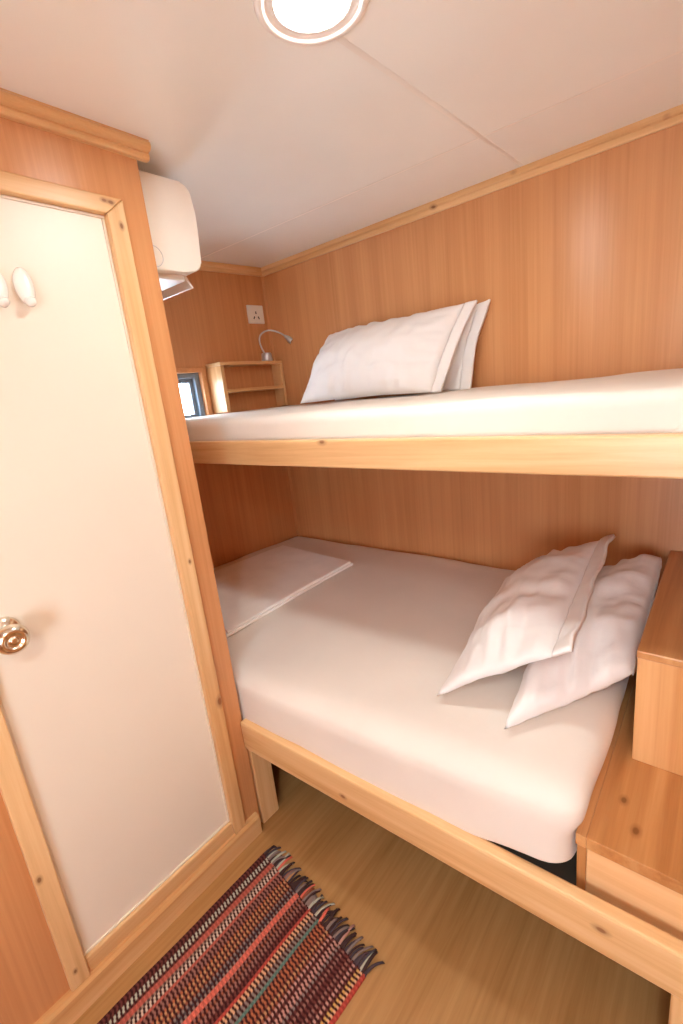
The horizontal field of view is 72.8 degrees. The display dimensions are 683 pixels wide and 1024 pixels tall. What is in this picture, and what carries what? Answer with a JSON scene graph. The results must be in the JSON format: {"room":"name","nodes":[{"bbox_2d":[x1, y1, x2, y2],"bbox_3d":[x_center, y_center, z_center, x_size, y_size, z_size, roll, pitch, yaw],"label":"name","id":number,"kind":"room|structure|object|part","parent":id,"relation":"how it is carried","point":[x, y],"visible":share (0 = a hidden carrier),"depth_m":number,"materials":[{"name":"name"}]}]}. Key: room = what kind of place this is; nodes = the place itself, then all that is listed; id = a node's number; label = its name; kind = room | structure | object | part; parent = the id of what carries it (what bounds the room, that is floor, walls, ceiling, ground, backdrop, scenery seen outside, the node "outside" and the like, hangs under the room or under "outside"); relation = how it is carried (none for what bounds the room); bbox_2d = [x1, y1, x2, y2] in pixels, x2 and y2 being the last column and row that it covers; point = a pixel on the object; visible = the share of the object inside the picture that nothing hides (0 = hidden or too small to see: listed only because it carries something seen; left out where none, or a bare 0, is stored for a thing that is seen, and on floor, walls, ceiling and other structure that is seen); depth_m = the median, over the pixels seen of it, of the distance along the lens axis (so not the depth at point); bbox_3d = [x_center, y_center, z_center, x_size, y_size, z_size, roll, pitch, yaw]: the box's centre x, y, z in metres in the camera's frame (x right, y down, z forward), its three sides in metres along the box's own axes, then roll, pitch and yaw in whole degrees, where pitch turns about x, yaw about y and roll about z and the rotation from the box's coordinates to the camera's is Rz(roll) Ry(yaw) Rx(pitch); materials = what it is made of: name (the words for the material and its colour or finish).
{"room":"boat cabin","nodes":[
{"label":"boat cabin","id":0,"kind":"room"},
{"bbox_2d":[0,117,261,1023],"bbox_3d":[-0.888,0.300,0.687,0.060,1.900,1.611,6,19,39],"label":"wall","id":1,"kind":"structure","parent":0,"point":[33,979],"depth_m":1.01,"materials":[{"name":"brown wood"}]},
{"bbox_2d":[0,88,150,162],"bbox_3d":[-0.946,-0.597,0.438,0.028,0.036,1.635,6,19,39],"label":"trim","id":2,"kind":"structure","parent":1,"relation":"attached to","point":[15,107],"depth_m":0.91,"materials":[{"name":"brown wood"}]},
{"bbox_2d":[0,170,245,991],"bbox_3d":[-0.544,0.207,1.031,0.112,1.704,0.508,6,19,39],"label":"door","id":3,"kind":"structure","parent":1,"relation":"in","point":[118,778],"depth_m":1.03,"materials":[{"name":"beige laminate"}]},
{"bbox_2d":[0,273,9,307],"bbox_3d":[-0.631,-0.415,0.854,0.037,0.073,0.033,6,19,39],"label":"coat hook","id":4,"kind":"object","parent":3,"relation":"attached to","point":[4,301],"visible":1,"depth_m":0.85,"materials":[{"name":"white plastic"}]},
{"bbox_3d":[-0.635,-0.419,0.856,0.020,0.066,0.033,6,19,39],"label":"hook plate","id":5,"kind":"part","parent":4,"relation":"part of","materials":[{"name":"white plastic"}]},
{"bbox_3d":[-0.629,-0.394,0.859,0.037,0.028,0.018,6,19,39],"label":"hook arm","id":6,"kind":"part","parent":4,"relation":"part of","materials":[{"name":"white plastic"}]},
{"bbox_3d":[-0.639,0.239,0.890,0.074,0.062,0.062,6,19,39],"label":"knob","id":7,"kind":"part","parent":3,"relation":"part of","materials":[{"name":"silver metal"}]},
{"bbox_2d":[12,267,36,306],"bbox_3d":[-0.603,-0.431,0.886,0.037,0.073,0.033,6,19,39],"label":"coat hook","id":8,"kind":"object","parent":3,"relation":"attached to","point":[23,285],"visible":1,"depth_m":0.88,"materials":[{"name":"white plastic"}]},
{"bbox_3d":[-0.600,-0.409,0.892,0.037,0.028,0.018,6,19,39],"label":"hook arm","id":9,"kind":"part","parent":8,"relation":"part of","materials":[{"name":"white plastic"}]},
{"bbox_3d":[-0.479,1.004,1.254,0.051,0.044,0.425,6,19,39],"label":"sill","id":10,"kind":"part","parent":3,"relation":"part of","materials":[{"name":"brown wood"}]},
{"bbox_2d":[34,812,261,1023],"bbox_3d":[-0.763,1.188,0.883,0.020,0.067,1.597,6,19,39],"label":"baseboard","id":11,"kind":"structure","parent":1,"relation":"attached to","point":[71,1005],"depth_m":1.19,"materials":[{"name":"brown wood"}]},
{"bbox_2d":[139,170,200,299],"bbox_3d":[-0.680,-0.725,1.359,0.666,0.236,0.164,6,19,39],"label":"air conditioner","id":12,"kind":"object","parent":1,"relation":"attached to","point":[171,216],"visible":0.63,"depth_m":1.16,"materials":[{"name":"white plastic"}]},
{"bbox_2d":[158,273,184,290],"bbox_3d":[-0.670,-0.625,1.375,0.605,0.016,0.082,6,19,39],"label":"outlet","id":13,"kind":"object","parent":12,"relation":"attached to","point":[167,280],"depth_m":1.20,"materials":[{"name":"grey plastic"}]},
{"bbox_2d":[163,270,296,567],"bbox_3d":[-0.653,-0.073,2.043,1.045,1.900,0.070,-19,19,-41],"label":"wall","id":14,"kind":"structure","parent":0,"point":[247,509],"depth_m":2.10,"materials":[{"name":"brown wood"}]},
{"bbox_2d":[176,367,211,418],"bbox_3d":[-0.720,-0.457,1.910,0.351,0.245,0.074,-19,19,-41],"label":"window","id":15,"kind":"structure","parent":14,"relation":"in","point":[194,379],"depth_m":1.99,"materials":[{"name":"brown wood"}]},
{"bbox_3d":[-0.736,-0.458,1.922,0.268,0.165,0.034,-19,19,-41],"label":"sash","id":16,"kind":"part","parent":15,"relation":"part of","materials":[{"name":"grey metal"}]},
{"bbox_3d":[-0.727,-0.458,1.914,0.314,0.209,0.046,-19,19,-41],"label":"frame","id":17,"kind":"part","parent":15,"relation":"part of","materials":[{"name":"grey metal"}]},
{"bbox_2d":[199,261,261,276],"bbox_3d":[-0.694,-0.978,1.808,0.946,0.034,0.017,-19,19,-41],"label":"trim","id":18,"kind":"structure","parent":14,"relation":"attached to","point":[209,266],"depth_m":2.00,"materials":[{"name":"brown wood"}]},
{"bbox_2d":[205,360,287,413],"bbox_3d":[-0.420,-0.572,2.105,0.102,0.205,0.360,6,19,39],"label":"corner shelf","id":19,"kind":"object","parent":14,"relation":"attached to","point":[219,393],"visible":1,"depth_m":2.00,"materials":[{"name":"brown wood"}]},
{"bbox_3d":[-0.526,-0.521,1.981,0.102,0.191,0.018,6,19,39],"label":"panel","id":20,"kind":"part","parent":19,"relation":"part of","materials":[{"name":"brown wood"}]},
{"bbox_2d":[259,330,291,360],"bbox_3d":[-0.297,-0.769,2.131,0.158,0.136,0.050,-7,14,-3],"label":"reading lamp","id":21,"kind":"object","parent":19,"relation":"on","point":[267,356],"visible":0.96,"depth_m":2.12,"materials":[{"name":"silver metal"}]},
{"bbox_3d":[-0.296,-0.608,2.221,0.062,0.191,0.016,6,19,39],"label":"panel","id":22,"kind":"part","parent":19,"relation":"part of","materials":[{"name":"brown wood"}]},
{"bbox_2d":[246,305,264,323],"bbox_3d":[-0.393,-0.902,2.118,0.086,0.079,0.009,-19,19,-41],"label":"wall socket","id":23,"kind":"object","parent":14,"relation":"attached to","point":[255,314],"visible":1,"depth_m":2.11,"materials":[{"name":"white plastic"}]},
{"bbox_2d":[261,277,298,535],"bbox_3d":[-0.262,-0.179,2.353,0.010,1.866,0.009,6,19,39],"label":"trim","id":24,"kind":"structure","parent":14,"relation":"attached to","point":[262,278],"depth_m":2.20,"materials":[{"name":"brown wood"}]},
{"bbox_2d":[0,0,682,267],"bbox_3d":[-0.449,-0.744,0.599,2.750,0.060,2.770,6,19,39],"label":"ceiling","id":25,"kind":"structure","parent":0,"point":[262,131],"depth_m":0.94,"materials":[{"name":"white paint"}]},
{"bbox_2d":[253,0,368,45],"bbox_3d":[-0.045,-0.782,0.710,0.180,0.010,0.180,6,19,39],"label":"recessed light","id":26,"kind":"object","parent":25,"relation":"in","point":[295,22],"visible":1,"depth_m":0.74,"materials":[{"name":"white plastic"}]},
{"bbox_2d":[274,0,348,29],"bbox_3d":[-0.045,-0.783,0.710,0.115,0.006,0.115,6,19,39],"label":"diffuser","id":27,"kind":"object","parent":26,"relation":"attached to","point":[288,14],"depth_m":0.73,"materials":[{"name":"white plastic"}]},
{"bbox_2d":[335,36,524,166],"bbox_3d":[-0.310,-0.696,0.471,0.013,0.001,2.536,7,19,42],"label":"trim","id":28,"kind":"structure","parent":25,"relation":"attached to","point":[341,40],"depth_m":0.97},
{"bbox_2d":[201,50,682,258],"bbox_3d":[0.282,-0.956,1.229,2.252,0.001,0.007,5,18,37],"label":"trim","id":29,"kind":"structure","parent":25,"relation":"attached to","point":[681,50],"depth_m":1.17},
{"bbox_2d":[73,763,670,1023],"bbox_3d":[-0.239,1.144,1.083,2.750,0.060,2.770,6,19,39],"label":"floor","id":30,"kind":"structure","parent":0,"point":[452,948],"depth_m":1.13,"materials":[{"name":"laminate"}]},
{"bbox_2d":[97,845,384,1023],"bbox_3d":[-0.363,1.152,0.963,0.452,0.010,0.924,8,20,45],"label":"rag rug","id":31,"kind":"object","parent":30,"relation":"on","point":[263,952],"visible":1,"depth_m":1.12,"materials":[{"name":"fabric"}]},
{"bbox_2d":[241,718,682,1023],"bbox_3d":[0.327,0.729,1.530,2.305,0.398,0.947,6,19,39],"label":"frame","id":32,"kind":"object","parent":30,"relation":"on","point":[550,892],"visible":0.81,"depth_m":0.93,"materials":[{"name":"brown wood"}]},
{"bbox_3d":[-0.260,0.852,1.496,0.039,0.303,0.070,6,19,39],"label":"bed post","id":33,"kind":"part","parent":32,"relation":"part of","materials":[{"name":"brown wood"}]},
{"bbox_2d":[213,536,629,862],"bbox_3d":[0.057,0.421,1.655,1.661,0.287,0.945,6,19,39],"label":"mattress","id":34,"kind":"object","parent":32,"relation":"on","point":[351,670],"visible":0.57,"depth_m":1.16,"materials":[{"name":"white fabric"}]},
{"bbox_2d":[214,545,352,637],"bbox_3d":[-0.311,0.283,1.894,0.578,0.096,0.443,-17,18,-37],"label":"sheet","id":35,"kind":"object","parent":34,"relation":"on","point":[249,589],"visible":0.73,"depth_m":1.84,"materials":[{"name":"white fabric"}]},
{"bbox_2d":[437,534,615,695],"bbox_3d":[0.518,0.248,1.211,0.291,0.236,0.641,6,19,39],"label":"pillow","id":36,"kind":"object","parent":34,"relation":"on","point":[537,613],"visible":1,"depth_m":1.08,"materials":[{"name":"white fabric"}]},
{"bbox_2d":[504,554,661,729],"bbox_3d":[0.619,0.278,1.155,0.232,0.185,0.730,6,19,39],"label":"pillow","id":37,"kind":"object","parent":34,"relation":"on","point":[604,653],"visible":0.7,"depth_m":1.02,"materials":[{"name":"white fabric"}]},
{"bbox_2d":[575,668,682,940],"bbox_3d":[0.962,0.567,0.982,0.653,0.139,0.873,6,19,39],"label":"step","id":38,"kind":"structure","parent":32,"relation":"on","point":[629,838],"depth_m":0.85,"materials":[{"name":"brown wood"}]},
{"bbox_3d":[0.720,0.555,1.186,0.016,0.114,0.868,6,19,39],"label":"panel","id":39,"kind":"part","parent":38,"relation":"part of","materials":[{"name":"brown wood"}]},
{"bbox_3d":[0.706,0.689,0.669,0.635,0.114,0.019,6,19,39],"label":"riser panel","id":40,"kind":"part","parent":38,"relation":"part of","materials":[{"name":"brown wood"}]},
{"bbox_2d":[632,550,682,775],"bbox_3d":[1.036,0.345,1.004,0.601,0.262,0.633,6,19,39],"label":"step","id":41,"kind":"structure","parent":38,"relation":"on","point":[658,712],"depth_m":0.95,"materials":[{"name":"brown wood"}]},
{"bbox_3d":[0.847,0.432,0.782,0.600,0.245,0.019,6,19,39],"label":"riser panel","id":42,"kind":"part","parent":41,"relation":"part of","materials":[{"name":"brown wood"}]},
{"bbox_3d":[0.600,0.934,0.803,0.059,0.303,0.057,6,19,39],"label":"bed post","id":43,"kind":"part","parent":32,"relation":"part of","materials":[{"name":"brown wood"}]},
{"bbox_2d":[264,123,682,594],"bbox_3d":[0.610,-0.123,1.689,2.400,1.900,0.080,6,19,39],"label":"wall","id":44,"kind":"structure","parent":0,"point":[579,264],"depth_m":1.51,"materials":[{"name":"brown wood"}]},
{"bbox_2d":[261,104,682,276],"bbox_3d":[0.472,-1.010,1.430,2.220,0.034,0.017,6,19,39],"label":"trim","id":45,"kind":"structure","parent":44,"relation":"attached to","point":[671,117],"depth_m":1.41,"materials":[{"name":"brown wood"}]},
{"bbox_3d":[0.664,0.303,0.003,0.080,1.900,2.550,6,19,39],"label":"wall","id":46,"kind":"structure","parent":0,"visible":0},
{"bbox_2d":[190,433,682,478],"bbox_3d":[0.287,-0.223,1.342,2.275,0.104,0.740,6,19,39],"label":"bunk","id":47,"kind":"object","parent":46,"relation":"attached to","point":[641,455],"visible":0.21,"depth_m":0.93,"materials":[{"name":"brown wood"}]},
{"bbox_2d":[185,368,682,440],"bbox_3d":[0.261,-0.279,1.377,2.175,0.139,0.709,6,19,39],"label":"mattress","id":48,"kind":"object","parent":47,"relation":"on","point":[646,401],"visible":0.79,"depth_m":1.03,"materials":[{"name":"white fabric"}]},
{"bbox_2d":[300,300,477,403],"bbox_3d":[0.125,-0.556,1.686,0.707,0.274,0.192,6,19,39],"label":"pillow","id":49,"kind":"object","parent":48,"relation":"on","point":[414,353],"visible":1,"depth_m":1.59,"materials":[{"name":"white fabric"}]},
{"bbox_2d":[335,299,490,400],"bbox_3d":[0.229,-0.577,1.730,0.651,0.281,0.085,6,19,39],"label":"pillow","id":50,"kind":"object","parent":48,"relation":"on","point":[460,373],"visible":0.2,"depth_m":1.57,"materials":[{"name":"white fabric"}]}
]}

